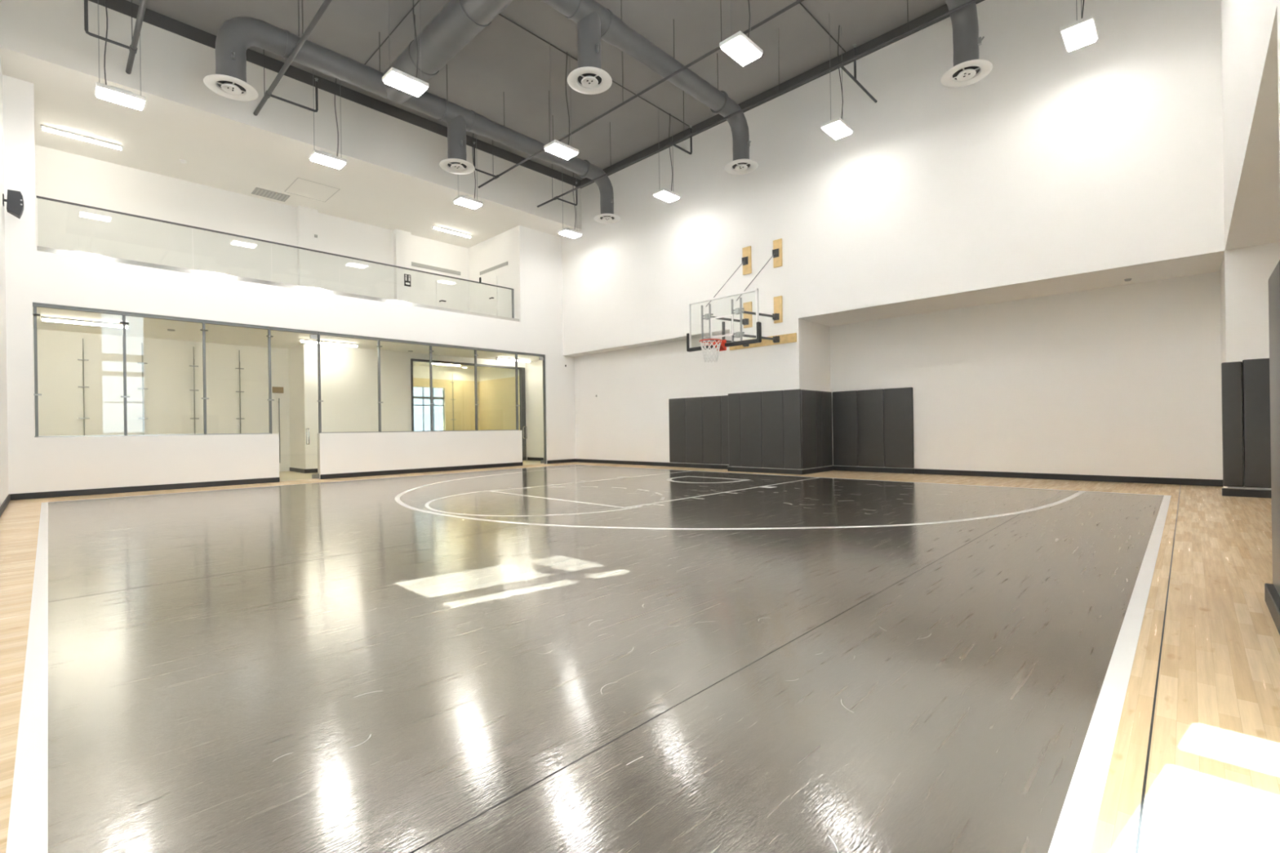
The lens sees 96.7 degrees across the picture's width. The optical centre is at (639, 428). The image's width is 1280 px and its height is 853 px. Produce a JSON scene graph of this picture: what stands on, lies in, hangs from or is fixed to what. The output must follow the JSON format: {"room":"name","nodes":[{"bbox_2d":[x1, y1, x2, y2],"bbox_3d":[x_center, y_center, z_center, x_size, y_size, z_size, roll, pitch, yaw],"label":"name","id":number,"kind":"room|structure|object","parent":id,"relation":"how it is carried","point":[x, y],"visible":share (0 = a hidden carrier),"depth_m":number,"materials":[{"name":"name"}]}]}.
{"room":"indoor basketball court","nodes":[
{"label":"indoor basketball court","id":0,"kind":"room"},
{"bbox_2d":[0,58,8,506],"bbox_3d":[-7.668,-3.385,6.591,23.384,9.509,0.074,-1,0,44],"label":"wall","id":1,"kind":"structure","parent":0,"point":[3,385],"depth_m":9.45,"materials":[{"name":"white paint"}]},
{"bbox_2d":[0,493,10,516],"bbox_3d":[-5.610,1.136,4.740,15.502,0.111,0.022,-1,0,44],"label":"baseboard","id":2,"kind":"structure","parent":1,"relation":"attached to","point":[4,504],"depth_m":8.90,"materials":[{"name":"black rubber"}]},
{"bbox_2d":[2,189,23,218],"bbox_3d":[-10.814,-3.872,9.832,0.231,0.422,0.244,-1,0,44],"label":"wall speaker","id":3,"kind":"object","parent":1,"relation":"attached to","point":[15,201],"visible":1,"depth_m":9.78,"materials":[{"name":"black paint"}]},
{"bbox_2d":[35,144,517,319],"bbox_3d":[-8.732,-4.798,15.298,3.145,3.041,11.026,-1,0,44],"label":"wall","id":4,"kind":"structure","parent":0,"point":[61,175],"depth_m":15.27,"materials":[{"name":"white paint"}]},
{"bbox_2d":[40,124,123,151],"bbox_3d":[-11.960,-6.225,12.238,0.133,0.092,1.265,-1,0,44],"label":"linear light","id":5,"kind":"object","parent":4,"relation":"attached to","point":[45,128],"visible":1,"depth_m":12.18,"materials":[{"name":"white plastic"}]},
{"bbox_2d":[179,159,186,164],"bbox_3d":[-10.723,-6.264,13.373,0.133,0.052,0.133,-1,0,44],"label":"smoke detector","id":6,"kind":"object","parent":4,"relation":"attached to","point":[181,161],"visible":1,"depth_m":13.34,"materials":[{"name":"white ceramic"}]},
{"bbox_2d":[251,186,289,201],"bbox_3d":[-9.931,-6.285,15.327,0.518,0.033,0.777,-1,0,44],"label":"air vent","id":7,"kind":"object","parent":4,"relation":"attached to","point":[257,191],"visible":1,"depth_m":15.29,"materials":[{"name":"white metal"}]},
{"bbox_2d":[0,0,581,248],"bbox_3d":[-7.810,-7.235,15.404,4.377,1.806,12.506,-1,0,44],"label":"ceiling","id":8,"kind":"structure","parent":4,"relation":"attached to","point":[392,177],"depth_m":12.81,"materials":[{"name":"white paint"}]},
{"bbox_2d":[284,177,339,202],"bbox_3d":[-8.698,-6.316,15.116,1.184,0.006,0.999,-1,0,44],"label":"access panel","id":9,"kind":"object","parent":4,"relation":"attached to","point":[297,178],"visible":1,"depth_m":15.09,"materials":[{"name":"white paint"}]},
{"bbox_2d":[404,274,410,286],"bbox_3d":[-7.469,-4.764,18.315,0.052,0.377,0.207,-1,0,44],"label":"sign","id":10,"kind":"object","parent":4,"relation":"attached to","point":[406,277],"visible":1,"depth_m":18.30,"materials":[{"name":"black plastic"}]},
{"bbox_2d":[411,262,460,275],"bbox_3d":[-6.868,-5.391,19.227,0.022,0.118,1.761,-1,0,44],"label":"air vent","id":11,"kind":"object","parent":4,"relation":"in","point":[416,264],"visible":1,"depth_m":19.19,"materials":[{"name":"white metal"}]},
{"bbox_2d":[435,280,460,310],"bbox_3d":[-6.507,-4.161,19.472,0.207,1.702,0.873,-1,0,44],"label":"door","id":12,"kind":"structure","parent":4,"relation":"in","point":[447,294],"depth_m":19.50,"materials":[{"name":"white paint"}]},
{"bbox_2d":[431,225,471,239],"bbox_3d":[-6.045,-6.312,18.330,0.133,0.092,1.332,-1,0,44],"label":"linear light","id":13,"kind":"object","parent":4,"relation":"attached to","point":[433,227],"visible":1,"depth_m":18.27,"materials":[{"name":"white plastic"}]},
{"bbox_2d":[482,275,497,315],"bbox_3d":[-5.055,-4.182,19.081,0.888,1.702,0.133,-1,0,44],"label":"door","id":14,"kind":"structure","parent":4,"relation":"in","point":[490,293],"depth_m":19.04,"materials":[{"name":"white paint"}]},
{"bbox_2d":[480,261,507,275],"bbox_3d":[-4.879,-5.324,18.956,1.695,0.104,0.022,-1,0,44],"label":"air vent","id":15,"kind":"object","parent":4,"relation":"in","point":[504,264],"visible":1,"depth_m":18.90,"materials":[{"name":"white metal"}]},
{"bbox_2d":[32,328,543,471],"bbox_3d":[-9.002,-0.498,16.979,5.957,3.774,12.987,-1,0,44],"label":"wall","id":16,"kind":"structure","parent":0,"point":[348,375],"depth_m":16.10,"materials":[{"name":"white paint"}]},
{"bbox_2d":[40,316,128,328],"bbox_3d":[-12.036,-2.295,12.387,0.133,0.092,1.384,-1,0,44],"label":"linear light","id":17,"kind":"object","parent":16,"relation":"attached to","point":[42,318],"visible":1,"depth_m":12.31,"materials":[{"name":"white plastic"}]},
{"bbox_2d":[272,386,283,393],"bbox_3d":[-10.623,-1.133,16.718,0.030,0.178,0.281,-1,0,44],"label":"room sign","id":18,"kind":"object","parent":16,"relation":"attached to","point":[275,389],"visible":1,"depth_m":16.70,"materials":[{"name":"brown plastic"}]},
{"bbox_2d":[32,306,539,369],"bbox_3d":[-9.223,-2.826,17.159,6.475,0.888,12.987,-1,0,44],"label":"ceiling","id":19,"kind":"structure","parent":16,"relation":"attached to","point":[144,327],"depth_m":14.30,"materials":[{"name":"white paint"}]},
{"bbox_2d":[298,338,358,347],"bbox_3d":[-8.551,-2.345,15.688,0.133,0.092,1.487,-1,0,44],"label":"linear light","id":20,"kind":"object","parent":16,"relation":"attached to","point":[304,340],"visible":1,"depth_m":15.65,"materials":[{"name":"white plastic"}]},
{"bbox_2d":[300,340,357,346],"bbox_3d":[-8.551,-2.330,15.688,0.081,0.048,1.458,-1,0,44],"label":"diffuser","id":21,"kind":"object","parent":20,"relation":"attached to","point":[331,343],"depth_m":15.71,"materials":[{"name":"white plastic"}]},
{"bbox_2d":[289,457,543,473],"bbox_3d":[-6.622,1.151,18.590,8.261,0.111,2.283,-1,0,-27],"label":"baseboard","id":22,"kind":"structure","parent":16,"relation":"attached to","point":[293,469],"depth_m":16.36,"materials":[{"name":"black rubber"}]},
{"bbox_2d":[413,386,444,431],"bbox_3d":[-8.179,-0.362,21.967,0.044,2.516,1.406,-1,0,44],"label":"window","id":23,"kind":"structure","parent":16,"relation":"in","point":[421,395],"depth_m":21.95,"materials":[{"name":"clear glass"}]},
{"bbox_2d":[428,362,461,366],"bbox_3d":[-7.169,-2.365,20.966,0.133,0.092,1.214,-1,0,44],"label":"linear light","id":24,"kind":"object","parent":16,"relation":"attached to","point":[428,362],"visible":0.51,"depth_m":20.97,"materials":[{"name":"white plastic"}]},
{"bbox_2d":[410,358,526,460],"bbox_3d":[-5.782,-0.523,19.657,0.133,3.434,4.292,-1,0,44],"label":"frame","id":25,"kind":"structure","parent":16,"relation":"in","point":[522,370],"depth_m":21.05,"materials":[{"name":"black paint"}]},
{"bbox_2d":[495,356,530,362],"bbox_3d":[-4.428,-2.405,19.972,0.133,0.092,1.362,-1,0,44],"label":"linear light","id":26,"kind":"object","parent":16,"relation":"attached to","point":[496,357],"visible":1,"depth_m":19.85,"materials":[{"name":"white plastic"}]},
{"bbox_2d":[497,358,529,362],"bbox_3d":[-4.428,-2.391,19.972,0.081,0.048,1.332,-1,0,44],"label":"diffuser","id":27,"kind":"object","parent":26,"relation":"attached to","point":[507,359],"depth_m":19.93,"materials":[{"name":"white plastic"}]},
{"bbox_2d":[2,74,575,494],"bbox_3d":[-6.817,-2.495,14.851,0.185,7.703,12.991,-1,0,44],"label":"wall","id":28,"kind":"structure","parent":0,"point":[55,464],"depth_m":12.34,"materials":[{"name":"white paint"}]},
{"bbox_2d":[32,302,274,437],"bbox_3d":[-9.767,-1.086,11.744,0.111,2.457,3.817,-1,0,44],"label":"window","id":29,"kind":"structure","parent":28,"relation":"in","point":[35,305],"depth_m":11.29,"materials":[{"name":"grey metal"}]},
{"bbox_2d":[36,195,519,321],"bbox_3d":[-7.450,-3.804,14.197,0.133,1.018,10.412,-1,0,44],"label":"glass balustrade","id":30,"kind":"object","parent":28,"relation":"on","point":[38,248],"visible":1,"depth_m":12.82,"materials":[{"name":"glass"}]},
{"bbox_2d":[10,458,575,500],"bbox_3d":[-6.689,1.152,14.779,0.022,0.111,12.991,-1,0,44],"label":"baseboard","id":31,"kind":"structure","parent":28,"relation":"attached to","point":[230,482],"depth_m":12.33,"materials":[{"name":"black rubber"}]},
{"bbox_2d":[270,326,319,480],"bbox_3d":[-8.116,-0.566,13.435,0.204,3.545,0.999,-1,0,44],"label":"door","id":32,"kind":"structure","parent":28,"relation":"in","point":[313,336],"depth_m":13.54,"materials":[{"name":"clear glass"}]},
{"bbox_2d":[278,398,280,462],"bbox_3d":[-10.574,0.062,16.698,0.104,1.887,0.030,-1,0,44],"label":"bar","id":33,"kind":"object","parent":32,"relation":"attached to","point":[278,398],"visible":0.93,"depth_m":16.66,"materials":[{"name":"metal"}]},
{"bbox_2d":[316,331,519,433],"bbox_3d":[-5.819,-1.144,15.845,0.111,2.457,5.769,-1,0,44],"label":"window","id":34,"kind":"structure","parent":28,"relation":"in","point":[430,344],"depth_m":15.60,"materials":[{"name":"grey metal"}]},
{"bbox_2d":[517,351,545,463],"bbox_3d":[-3.478,-0.634,18.254,0.204,3.545,1.043,-1,0,44],"label":"door","id":35,"kind":"structure","parent":28,"relation":"in","point":[540,356],"depth_m":18.27,"materials":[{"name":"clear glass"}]},
{"bbox_2d":[542,355,546,463],"bbox_3d":[-3.120,-0.628,18.636,0.089,3.567,0.032,-1,0,44],"label":"trim","id":36,"kind":"structure","parent":28,"relation":"attached to","point":[544,361],"depth_m":18.61,"materials":[{"name":"grey metal"}]},
{"bbox_2d":[126,0,946,180],"bbox_3d":[-0.653,-8.094,9.274,14.602,0.148,11.544,-1,0,44],"label":"ceiling","id":37,"kind":"structure","parent":0,"point":[504,56],"depth_m":12.01,"materials":[{"name":"grey paint"}]},
{"bbox_2d":[84,0,147,74],"bbox_3d":[-4.574,-7.283,5.422,14.116,1.360,0.670,-1,0,44],"label":"pipe","id":38,"kind":"object","parent":37,"relation":"hanging from","point":[132,48],"visible":1,"depth_m":9.53,"materials":[{"name":"grey metal"}]},
{"bbox_2d":[94,0,146,110],"bbox_3d":[-9.021,-6.794,9.879,0.392,2.210,0.636,-1,0,44],"label":"pendant light","id":39,"kind":"object","parent":37,"relation":"hanging from","point":[110,93],"visible":1,"depth_m":9.78,"materials":[{"name":"white plastic"}]},
{"bbox_2d":[97,87,143,110],"bbox_3d":[-9.005,-5.709,9.879,0.340,0.039,0.585,-1,0,44],"label":"diffuser","id":40,"kind":"object","parent":39,"relation":"attached to","point":[109,94],"depth_m":9.82,"materials":[{"name":"white plastic"}]},
{"bbox_2d":[253,0,332,115],"bbox_3d":[-2.696,-7.310,7.373,14.116,1.360,0.966,-1,0,44],"label":"pipe","id":41,"kind":"object","parent":37,"relation":"hanging from","point":[268,94],"visible":0.98,"depth_m":10.46,"materials":[{"name":"grey metal"}]},
{"bbox_2d":[308,69,346,168],"bbox_3d":[-6.727,-6.828,12.262,0.392,2.210,0.636,-1,0,44],"label":"pendant light","id":42,"kind":"object","parent":37,"relation":"hanging from","point":[322,157],"visible":0.88,"depth_m":12.21,"materials":[{"name":"white plastic"}]},
{"bbox_2d":[311,154,345,168],"bbox_3d":[-6.711,-5.742,12.262,0.340,0.039,0.585,-1,0,44],"label":"diffuser","id":43,"kind":"object","parent":42,"relation":"attached to","point":[325,159],"depth_m":12.20,"materials":[{"name":"white plastic"}]},
{"bbox_2d":[364,0,419,65],"bbox_3d":[-1.754,-7.982,8.322,13.320,0.022,0.022,-1,0,44],"label":"conduit","id":44,"kind":"object","parent":37,"relation":"attached to","point":[416,3],"visible":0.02,"depth_m":11.37,"materials":[{"name":"grey metal"}]},
{"bbox_2d":[382,0,429,97],"bbox_3d":[-3.960,-6.868,9.598,0.392,2.210,0.636,-1,0,44],"label":"pendant light","id":45,"kind":"object","parent":37,"relation":"hanging from","point":[394,77],"visible":1,"depth_m":9.54,"materials":[{"name":"white plastic"}]},
{"bbox_2d":[384,72,426,97],"bbox_3d":[-3.945,-5.783,9.598,0.340,0.039,0.585,-1,0,44],"label":"diffuser","id":46,"kind":"object","parent":45,"relation":"attached to","point":[401,81],"depth_m":9.54,"materials":[{"name":"white plastic"}]},
{"bbox_2d":[453,133,483,208],"bbox_3d":[-4.434,-6.861,14.645,0.392,2.210,0.636,-1,0,44],"label":"pendant light","id":47,"kind":"object","parent":37,"relation":"hanging from","point":[465,201],"visible":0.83,"depth_m":14.59,"materials":[{"name":"white plastic"}]},
{"bbox_2d":[454,198,481,208],"bbox_3d":[-4.418,-5.776,14.645,0.340,0.039,0.585,-1,0,44],"label":"diffuser","id":48,"kind":"object","parent":47,"relation":"attached to","point":[468,202],"depth_m":14.58,"materials":[{"name":"white plastic"}]},
{"bbox_2d":[543,41,578,159],"bbox_3d":[-1.667,-6.901,11.982,0.392,2.210,0.636,-1,0,44],"label":"pendant light","id":49,"kind":"object","parent":37,"relation":"hanging from","point":[557,148],"visible":1,"depth_m":11.93,"materials":[{"name":"white plastic"}]},
{"bbox_2d":[545,143,577,159],"bbox_3d":[-1.651,-5.816,11.982,0.340,0.039,0.585,-1,0,44],"label":"diffuser","id":50,"kind":"object","parent":49,"relation":"attached to","point":[564,151],"depth_m":11.91,"materials":[{"name":"white plastic"}]},
{"bbox_2d":[557,168,582,238],"bbox_3d":[-2.109,-6.895,17.060,0.392,2.210,0.636,-1,0,44],"label":"pendant light","id":51,"kind":"object","parent":37,"relation":"hanging from","point":[567,232],"visible":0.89,"depth_m":16.99,"materials":[{"name":"white plastic"}]},
{"bbox_2d":[559,230,581,238],"bbox_3d":[-2.093,-5.810,17.060,0.340,0.039,0.585,-1,0,44],"label":"diffuser","id":52,"kind":"object","parent":51,"relation":"attached to","point":[571,233],"depth_m":16.99,"materials":[{"name":"white plastic"}]},
{"bbox_2d":[498,13,689,127],"bbox_3d":[-1.022,-7.993,12.711,0.022,0.022,6.808,-1,0,44],"label":"conduit","id":53,"kind":"object","parent":37,"relation":"attached to","point":[499,14],"visible":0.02,"depth_m":12.17,"materials":[{"name":"grey metal"}]},
{"bbox_2d":[203,0,992,223],"bbox_3d":[-0.683,-6.921,9.658,9.746,2.198,9.442,-1,0,44],"label":"air duct","id":54,"kind":"object","parent":37,"relation":"hanging from","point":[458,23],"visible":0.95,"depth_m":10.15,"materials":[{"name":"grey metal"}]},
{"bbox_2d":[472,0,804,188],"bbox_3d":[0.402,-7.362,10.592,14.116,1.347,0.723,-1,0,44],"label":"pipe","id":55,"kind":"object","parent":37,"relation":"hanging from","point":[797,2],"visible":0.83,"depth_m":11.55,"materials":[{"name":"grey metal"}]},
{"bbox_2d":[653,106,679,202],"bbox_3d":[0.658,-6.935,14.397,0.392,2.210,0.636,-1,0,44],"label":"pendant light","id":56,"kind":"object","parent":37,"relation":"hanging from","point":[664,194],"visible":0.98,"depth_m":14.34,"materials":[{"name":"white plastic"}]},
{"bbox_2d":[653,191,679,202],"bbox_3d":[0.673,-5.850,14.397,0.340,0.039,0.585,-1,0,44],"label":"diffuser","id":57,"kind":"object","parent":56,"relation":"attached to","point":[667,196],"depth_m":14.30,"materials":[{"name":"white plastic"}]},
{"bbox_2d":[719,0,763,66],"bbox_3d":[1.564,-6.949,8.872,0.392,2.210,0.636,-1,0,44],"label":"pendant light","id":58,"kind":"object","parent":37,"relation":"hanging from","point":[739,46],"visible":1,"depth_m":8.79,"materials":[{"name":"white plastic"}]},
{"bbox_2d":[721,36,760,66],"bbox_3d":[1.580,-5.863,8.872,0.340,0.039,0.585,-1,0,44],"label":"diffuser","id":59,"kind":"object","parent":58,"relation":"attached to","point":[741,49],"depth_m":8.80,"materials":[{"name":"white plastic"}]},
{"bbox_2d":[537,0,980,207],"bbox_3d":[2.579,-7.393,12.854,14.116,1.348,1.755,-1,0,44],"label":"pipe","id":60,"kind":"object","parent":37,"relation":"hanging from","point":[841,64],"visible":0.98,"depth_m":11.47,"materials":[{"name":"grey metal"}]},
{"bbox_2d":[796,0,845,52],"bbox_3d":[2.044,-8.037,9.761,0.022,0.022,6.808,-1,0,44],"label":"conduit","id":61,"kind":"object","parent":37,"relation":"attached to","point":[800,3],"visible":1,"depth_m":11.41,"materials":[{"name":"grey metal"}]},
{"bbox_2d":[820,25,853,139],"bbox_3d":[3.888,-6.982,11.287,0.392,2.210,0.636,-1,0,44],"label":"pendant light","id":62,"kind":"object","parent":37,"relation":"hanging from","point":[837,128],"visible":0.95,"depth_m":11.21,"materials":[{"name":"white plastic"}]},
{"bbox_2d":[822,121,851,139],"bbox_3d":[3.904,-5.897,11.287,0.340,0.039,0.585,-1,0,44],"label":"diffuser","id":63,"kind":"object","parent":62,"relation":"attached to","point":[837,130],"depth_m":11.21,"materials":[{"name":"white plastic"}]},
{"bbox_2d":[1060,0,1097,51],"bbox_3d":[6.644,-7.023,8.634,0.392,2.210,0.636,-1,0,44],"label":"pendant light","id":64,"kind":"object","parent":37,"relation":"hanging from","point":[1081,33],"visible":1,"depth_m":8.55,"materials":[{"name":"white plastic"}]},
{"bbox_2d":[1062,20,1096,51],"bbox_3d":[6.660,-5.937,8.634,0.340,0.039,0.585,-1,0,44],"label":"diffuser","id":65,"kind":"object","parent":64,"relation":"attached to","point":[1081,33],"depth_m":8.56,"materials":[{"name":"white plastic"}]},
{"bbox_2d":[0,460,1279,852],"bbox_3d":[-2.648,1.222,11.735,23.384,0.150,14.356,-1,0,44],"label":"floor","id":66,"kind":"structure","parent":0,"point":[571,657],"depth_m":2.66,"materials":[{"name":"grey wood"}]},
{"bbox_2d":[77,338,89,435],"bbox_3d":[-13.406,-0.434,13.736,0.067,3.478,0.192,-1,0,44],"label":"post","id":67,"kind":"object","parent":66,"relation":"on","point":[82,359],"visible":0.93,"depth_m":13.75,"materials":[{"name":"metal"}]},
{"bbox_2d":[137,342,148,435],"bbox_3d":[-12.657,-0.445,14.515,0.067,3.478,0.192,-1,0,44],"label":"post","id":68,"kind":"object","parent":66,"relation":"on","point":[142,362],"visible":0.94,"depth_m":14.53,"materials":[{"name":"metal"}]},
{"bbox_2d":[189,346,199,434],"bbox_3d":[-11.934,-0.455,15.267,0.067,3.478,0.192,-1,0,44],"label":"post","id":69,"kind":"object","parent":66,"relation":"on","point":[193,366],"visible":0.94,"depth_m":15.28,"materials":[{"name":"metal"}]},
{"bbox_2d":[235,350,244,433],"bbox_3d":[-11.226,-0.465,16.002,0.067,3.478,0.192,-1,0,44],"label":"post","id":70,"kind":"object","parent":66,"relation":"on","point":[239,368],"visible":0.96,"depth_m":16.02,"materials":[{"name":"metal"}]},
{"bbox_2d":[450,373,455,430],"bbox_3d":[-7.032,-0.434,21.478,0.067,3.293,0.192,-1,0,44],"label":"post","id":71,"kind":"object","parent":66,"relation":"on","point":[452,382],"visible":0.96,"depth_m":21.49,"materials":[{"name":"metal"}]},
{"bbox_2d":[561,0,1279,489],"bbox_3d":[4.029,-3.556,14.076,16.909,9.509,1.924,-1,0,44],"label":"wall","id":72,"kind":"structure","parent":0,"point":[972,249],"depth_m":11.21,"materials":[{"name":"white paint"}]},
{"bbox_2d":[88,0,984,188],"bbox_3d":[-0.676,-7.891,9.247,14.454,0.259,11.470,-1,0,44],"label":"trim","id":73,"kind":"structure","parent":72,"relation":"attached to","point":[124,6],"depth_m":12.95,"materials":[{"name":"grey paint"}]},
{"bbox_2d":[668,398,686,462],"bbox_3d":[1.076,0.057,16.268,0.610,1.832,0.055,-1,0,44],"label":"pad","id":74,"kind":"object","parent":72,"relation":"attached to","point":[677,406],"visible":1,"depth_m":16.24,"materials":[{"name":"grey plastic"}]},
{"bbox_2d":[684,396,703,463],"bbox_3d":[1.518,0.050,15.842,0.610,1.832,0.055,-1,0,44],"label":"pad","id":75,"kind":"object","parent":72,"relation":"attached to","point":[694,406],"visible":1,"depth_m":15.81,"materials":[{"name":"grey plastic"}]},
{"bbox_2d":[702,395,722,464],"bbox_3d":[1.961,0.044,15.416,0.610,1.832,0.055,-1,0,44],"label":"pad","id":76,"kind":"object","parent":72,"relation":"attached to","point":[712,413],"visible":1,"depth_m":15.38,"materials":[{"name":"black leather"}]},
{"bbox_2d":[720,395,728,464],"bbox_3d":[2.403,0.037,14.990,0.609,1.832,0.055,-1,0,44],"label":"pad","id":77,"kind":"object","parent":72,"relation":"attached to","point":[724,399],"visible":0.43,"depth_m":15.10,"materials":[{"name":"black leather"}]},
{"bbox_2d":[686,248,779,362],"bbox_3d":[2.125,-2.834,12.938,1.950,2.771,2.288,-1,0,44],"label":"basketball hoop","id":78,"kind":"object","parent":72,"relation":"attached to","point":[717,344],"visible":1,"depth_m":12.56,"materials":[{"name":"clear glass"}]},
{"bbox_2d":[728,393,741,466],"bbox_3d":[2.385,0.034,14.336,0.366,1.839,0.051,-1,0,44],"label":"pad","id":79,"kind":"object","parent":72,"relation":"attached to","point":[734,399],"visible":1,"depth_m":14.31,"materials":[{"name":"black leather"}]},
{"bbox_2d":[742,245,751,275],"bbox_3d":[2.638,-4.138,14.042,0.237,0.666,0.040,-1,0,44],"label":"board","id":80,"kind":"object","parent":72,"relation":"attached to","point":[747,269],"visible":0.96,"depth_m":14.00,"materials":[{"name":"brown wood"}]},
{"bbox_2d":[742,301,752,328],"bbox_3d":[2.657,-2.799,14.042,0.237,0.622,0.040,-1,0,44],"label":"board","id":81,"kind":"object","parent":72,"relation":"attached to","point":[747,306],"visible":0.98,"depth_m":14.00,"materials":[{"name":"brown wood"}]},
{"bbox_2d":[740,391,762,467],"bbox_3d":[2.740,0.029,13.995,0.610,1.839,0.051,-1,0,44],"label":"pad","id":82,"kind":"object","parent":72,"relation":"attached to","point":[751,421],"visible":1,"depth_m":13.96,"materials":[{"name":"grey plastic"}]},
{"bbox_2d":[729,333,796,350],"bbox_3d":[2.939,-2.093,13.781,1.850,0.207,0.040,-1,0,44],"label":"board","id":83,"kind":"object","parent":72,"relation":"attached to","point":[787,338],"visible":0.68,"depth_m":13.56,"materials":[{"name":"brown wood"}]},
{"bbox_2d":[761,390,784,468],"bbox_3d":[3.172,0.022,13.579,0.580,1.839,0.051,-1,0,44],"label":"pad","id":84,"kind":"object","parent":72,"relation":"attached to","point":[772,402],"visible":1,"depth_m":13.55,"materials":[{"name":"black leather"}]},
{"bbox_2d":[773,238,782,267],"bbox_3d":[3.251,-4.136,13.452,0.222,0.644,0.040,-1,0,44],"label":"board","id":85,"kind":"object","parent":72,"relation":"attached to","point":[777,261],"visible":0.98,"depth_m":13.42,"materials":[{"name":"brown wood"}]},
{"bbox_2d":[773,295,782,323],"bbox_3d":[3.262,-2.808,13.460,0.215,0.622,0.040,-1,0,44],"label":"board","id":86,"kind":"object","parent":72,"relation":"attached to","point":[778,308],"visible":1,"depth_m":13.43,"materials":[{"name":"brown wood"}]},
{"bbox_2d":[668,462,915,475],"bbox_3d":[3.359,1.006,14.501,6.364,0.111,1.678,-1,0,44],"label":"baseboard","id":87,"kind":"structure","parent":72,"relation":"attached to","point":[670,464],"depth_m":13.73,"materials":[{"name":"black rubber"}]},
{"bbox_2d":[783,389,801,469],"bbox_3d":[3.541,0.017,13.224,0.436,1.839,0.051,-1,0,44],"label":"pad","id":88,"kind":"object","parent":72,"relation":"attached to","point":[792,397],"visible":1,"depth_m":13.19,"materials":[{"name":"grey plastic"}]},
{"bbox_2d":[800,389,817,469],"bbox_3d":[3.948,0.015,13.355,0.050,1.832,0.699,-1,0,44],"label":"pad","id":89,"kind":"object","parent":72,"relation":"attached to","point":[808,412],"visible":1,"depth_m":13.31,"materials":[{"name":"black leather"}]},
{"bbox_2d":[815,391,822,466],"bbox_3d":[4.297,0.009,13.718,0.050,1.832,0.309,-1,0,44],"label":"pad","id":90,"kind":"object","parent":72,"relation":"attached to","point":[818,393],"visible":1,"depth_m":13.69,"materials":[{"name":"grey plastic"}]},
{"bbox_2d":[821,391,832,466],"bbox_3d":[4.590,0.005,14.021,0.050,1.832,0.534,-1,0,44],"label":"pad","id":91,"kind":"object","parent":72,"relation":"attached to","point":[827,439],"visible":1,"depth_m":13.99,"materials":[{"name":"black leather"}]},
{"bbox_2d":[832,390,857,466],"bbox_3d":[5.041,-0.001,13.993,0.621,1.832,0.055,-1,0,44],"label":"pad","id":92,"kind":"object","parent":72,"relation":"attached to","point":[845,424],"visible":1,"depth_m":13.96,"materials":[{"name":"black leather"}]},
{"bbox_2d":[857,389,884,466],"bbox_3d":[5.493,-0.008,13.558,0.625,1.832,0.055,-1,0,44],"label":"pad","id":93,"kind":"object","parent":72,"relation":"attached to","point":[870,403],"visible":1,"depth_m":13.53,"materials":[{"name":"black leather"}]},
{"bbox_2d":[883,387,914,468],"bbox_3d":[5.953,-0.015,13.116,0.643,1.832,0.055,-1,0,44],"label":"pad","id":94,"kind":"object","parent":72,"relation":"attached to","point":[898,402],"visible":1,"depth_m":13.09,"materials":[{"name":"grey plastic"}]},
{"bbox_2d":[575,458,1223,486],"bbox_3d":[3.787,0.999,14.508,15.537,0.111,0.501,-1,0,38],"label":"baseboard","id":95,"kind":"structure","parent":72,"relation":"attached to","point":[1212,482],"depth_m":11.13,"materials":[{"name":"black rubber"}]},
{"bbox_2d":[668,462,1271,490],"bbox_3d":[5.454,0.915,12.442,12.240,0.009,1.619,-1,0,44],"label":"trim","id":96,"kind":"structure","parent":72,"relation":"attached to","point":[668,462],"depth_m":13.43,"materials":[{"name":"black rubber"}]},
{"bbox_2d":[1221,361,1244,487],"bbox_3d":[8.642,-0.061,8.310,0.209,1.817,0.055,-1,0,44],"label":"pad","id":97,"kind":"object","parent":72,"relation":"attached to","point":[1231,372],"visible":1,"depth_m":8.29,"materials":[{"name":"grey plastic"}]},
{"bbox_2d":[1242,358,1271,488],"bbox_3d":[8.943,-0.077,8.028,0.607,1.839,0.044,-1,0,44],"label":"pad","id":98,"kind":"object","parent":72,"relation":"attached to","point":[1255,372],"visible":0.85,"depth_m":8.13,"materials":[{"name":"grey plastic"}]},
{"bbox_2d":[1221,0,1279,250],"bbox_3d":[4.676,-3.565,3.438,1.222,9.509,12.506,-1,0,44],"label":"wall","id":99,"kind":"structure","parent":0,"point":[1251,28],"depth_m":5.78,"materials":[{"name":"white paint"}]},
{"bbox_2d":[1222,488,1279,635],"bbox_3d":[5.633,0.973,4.584,1.086,0.111,9.620,-1,0,44],"label":"baseboard","id":100,"kind":"structure","parent":99,"relation":"attached to","point":[1272,597],"depth_m":3.41,"materials":[{"name":"black rubber"}]},
{"bbox_2d":[1268,259,1279,595],"bbox_3d":[3.666,0.024,3.254,0.047,1.887,0.629,-1,0,44],"label":"pad","id":101,"kind":"object","parent":99,"relation":"attached to","point":[1274,279],"visible":0.95,"depth_m":3.29,"materials":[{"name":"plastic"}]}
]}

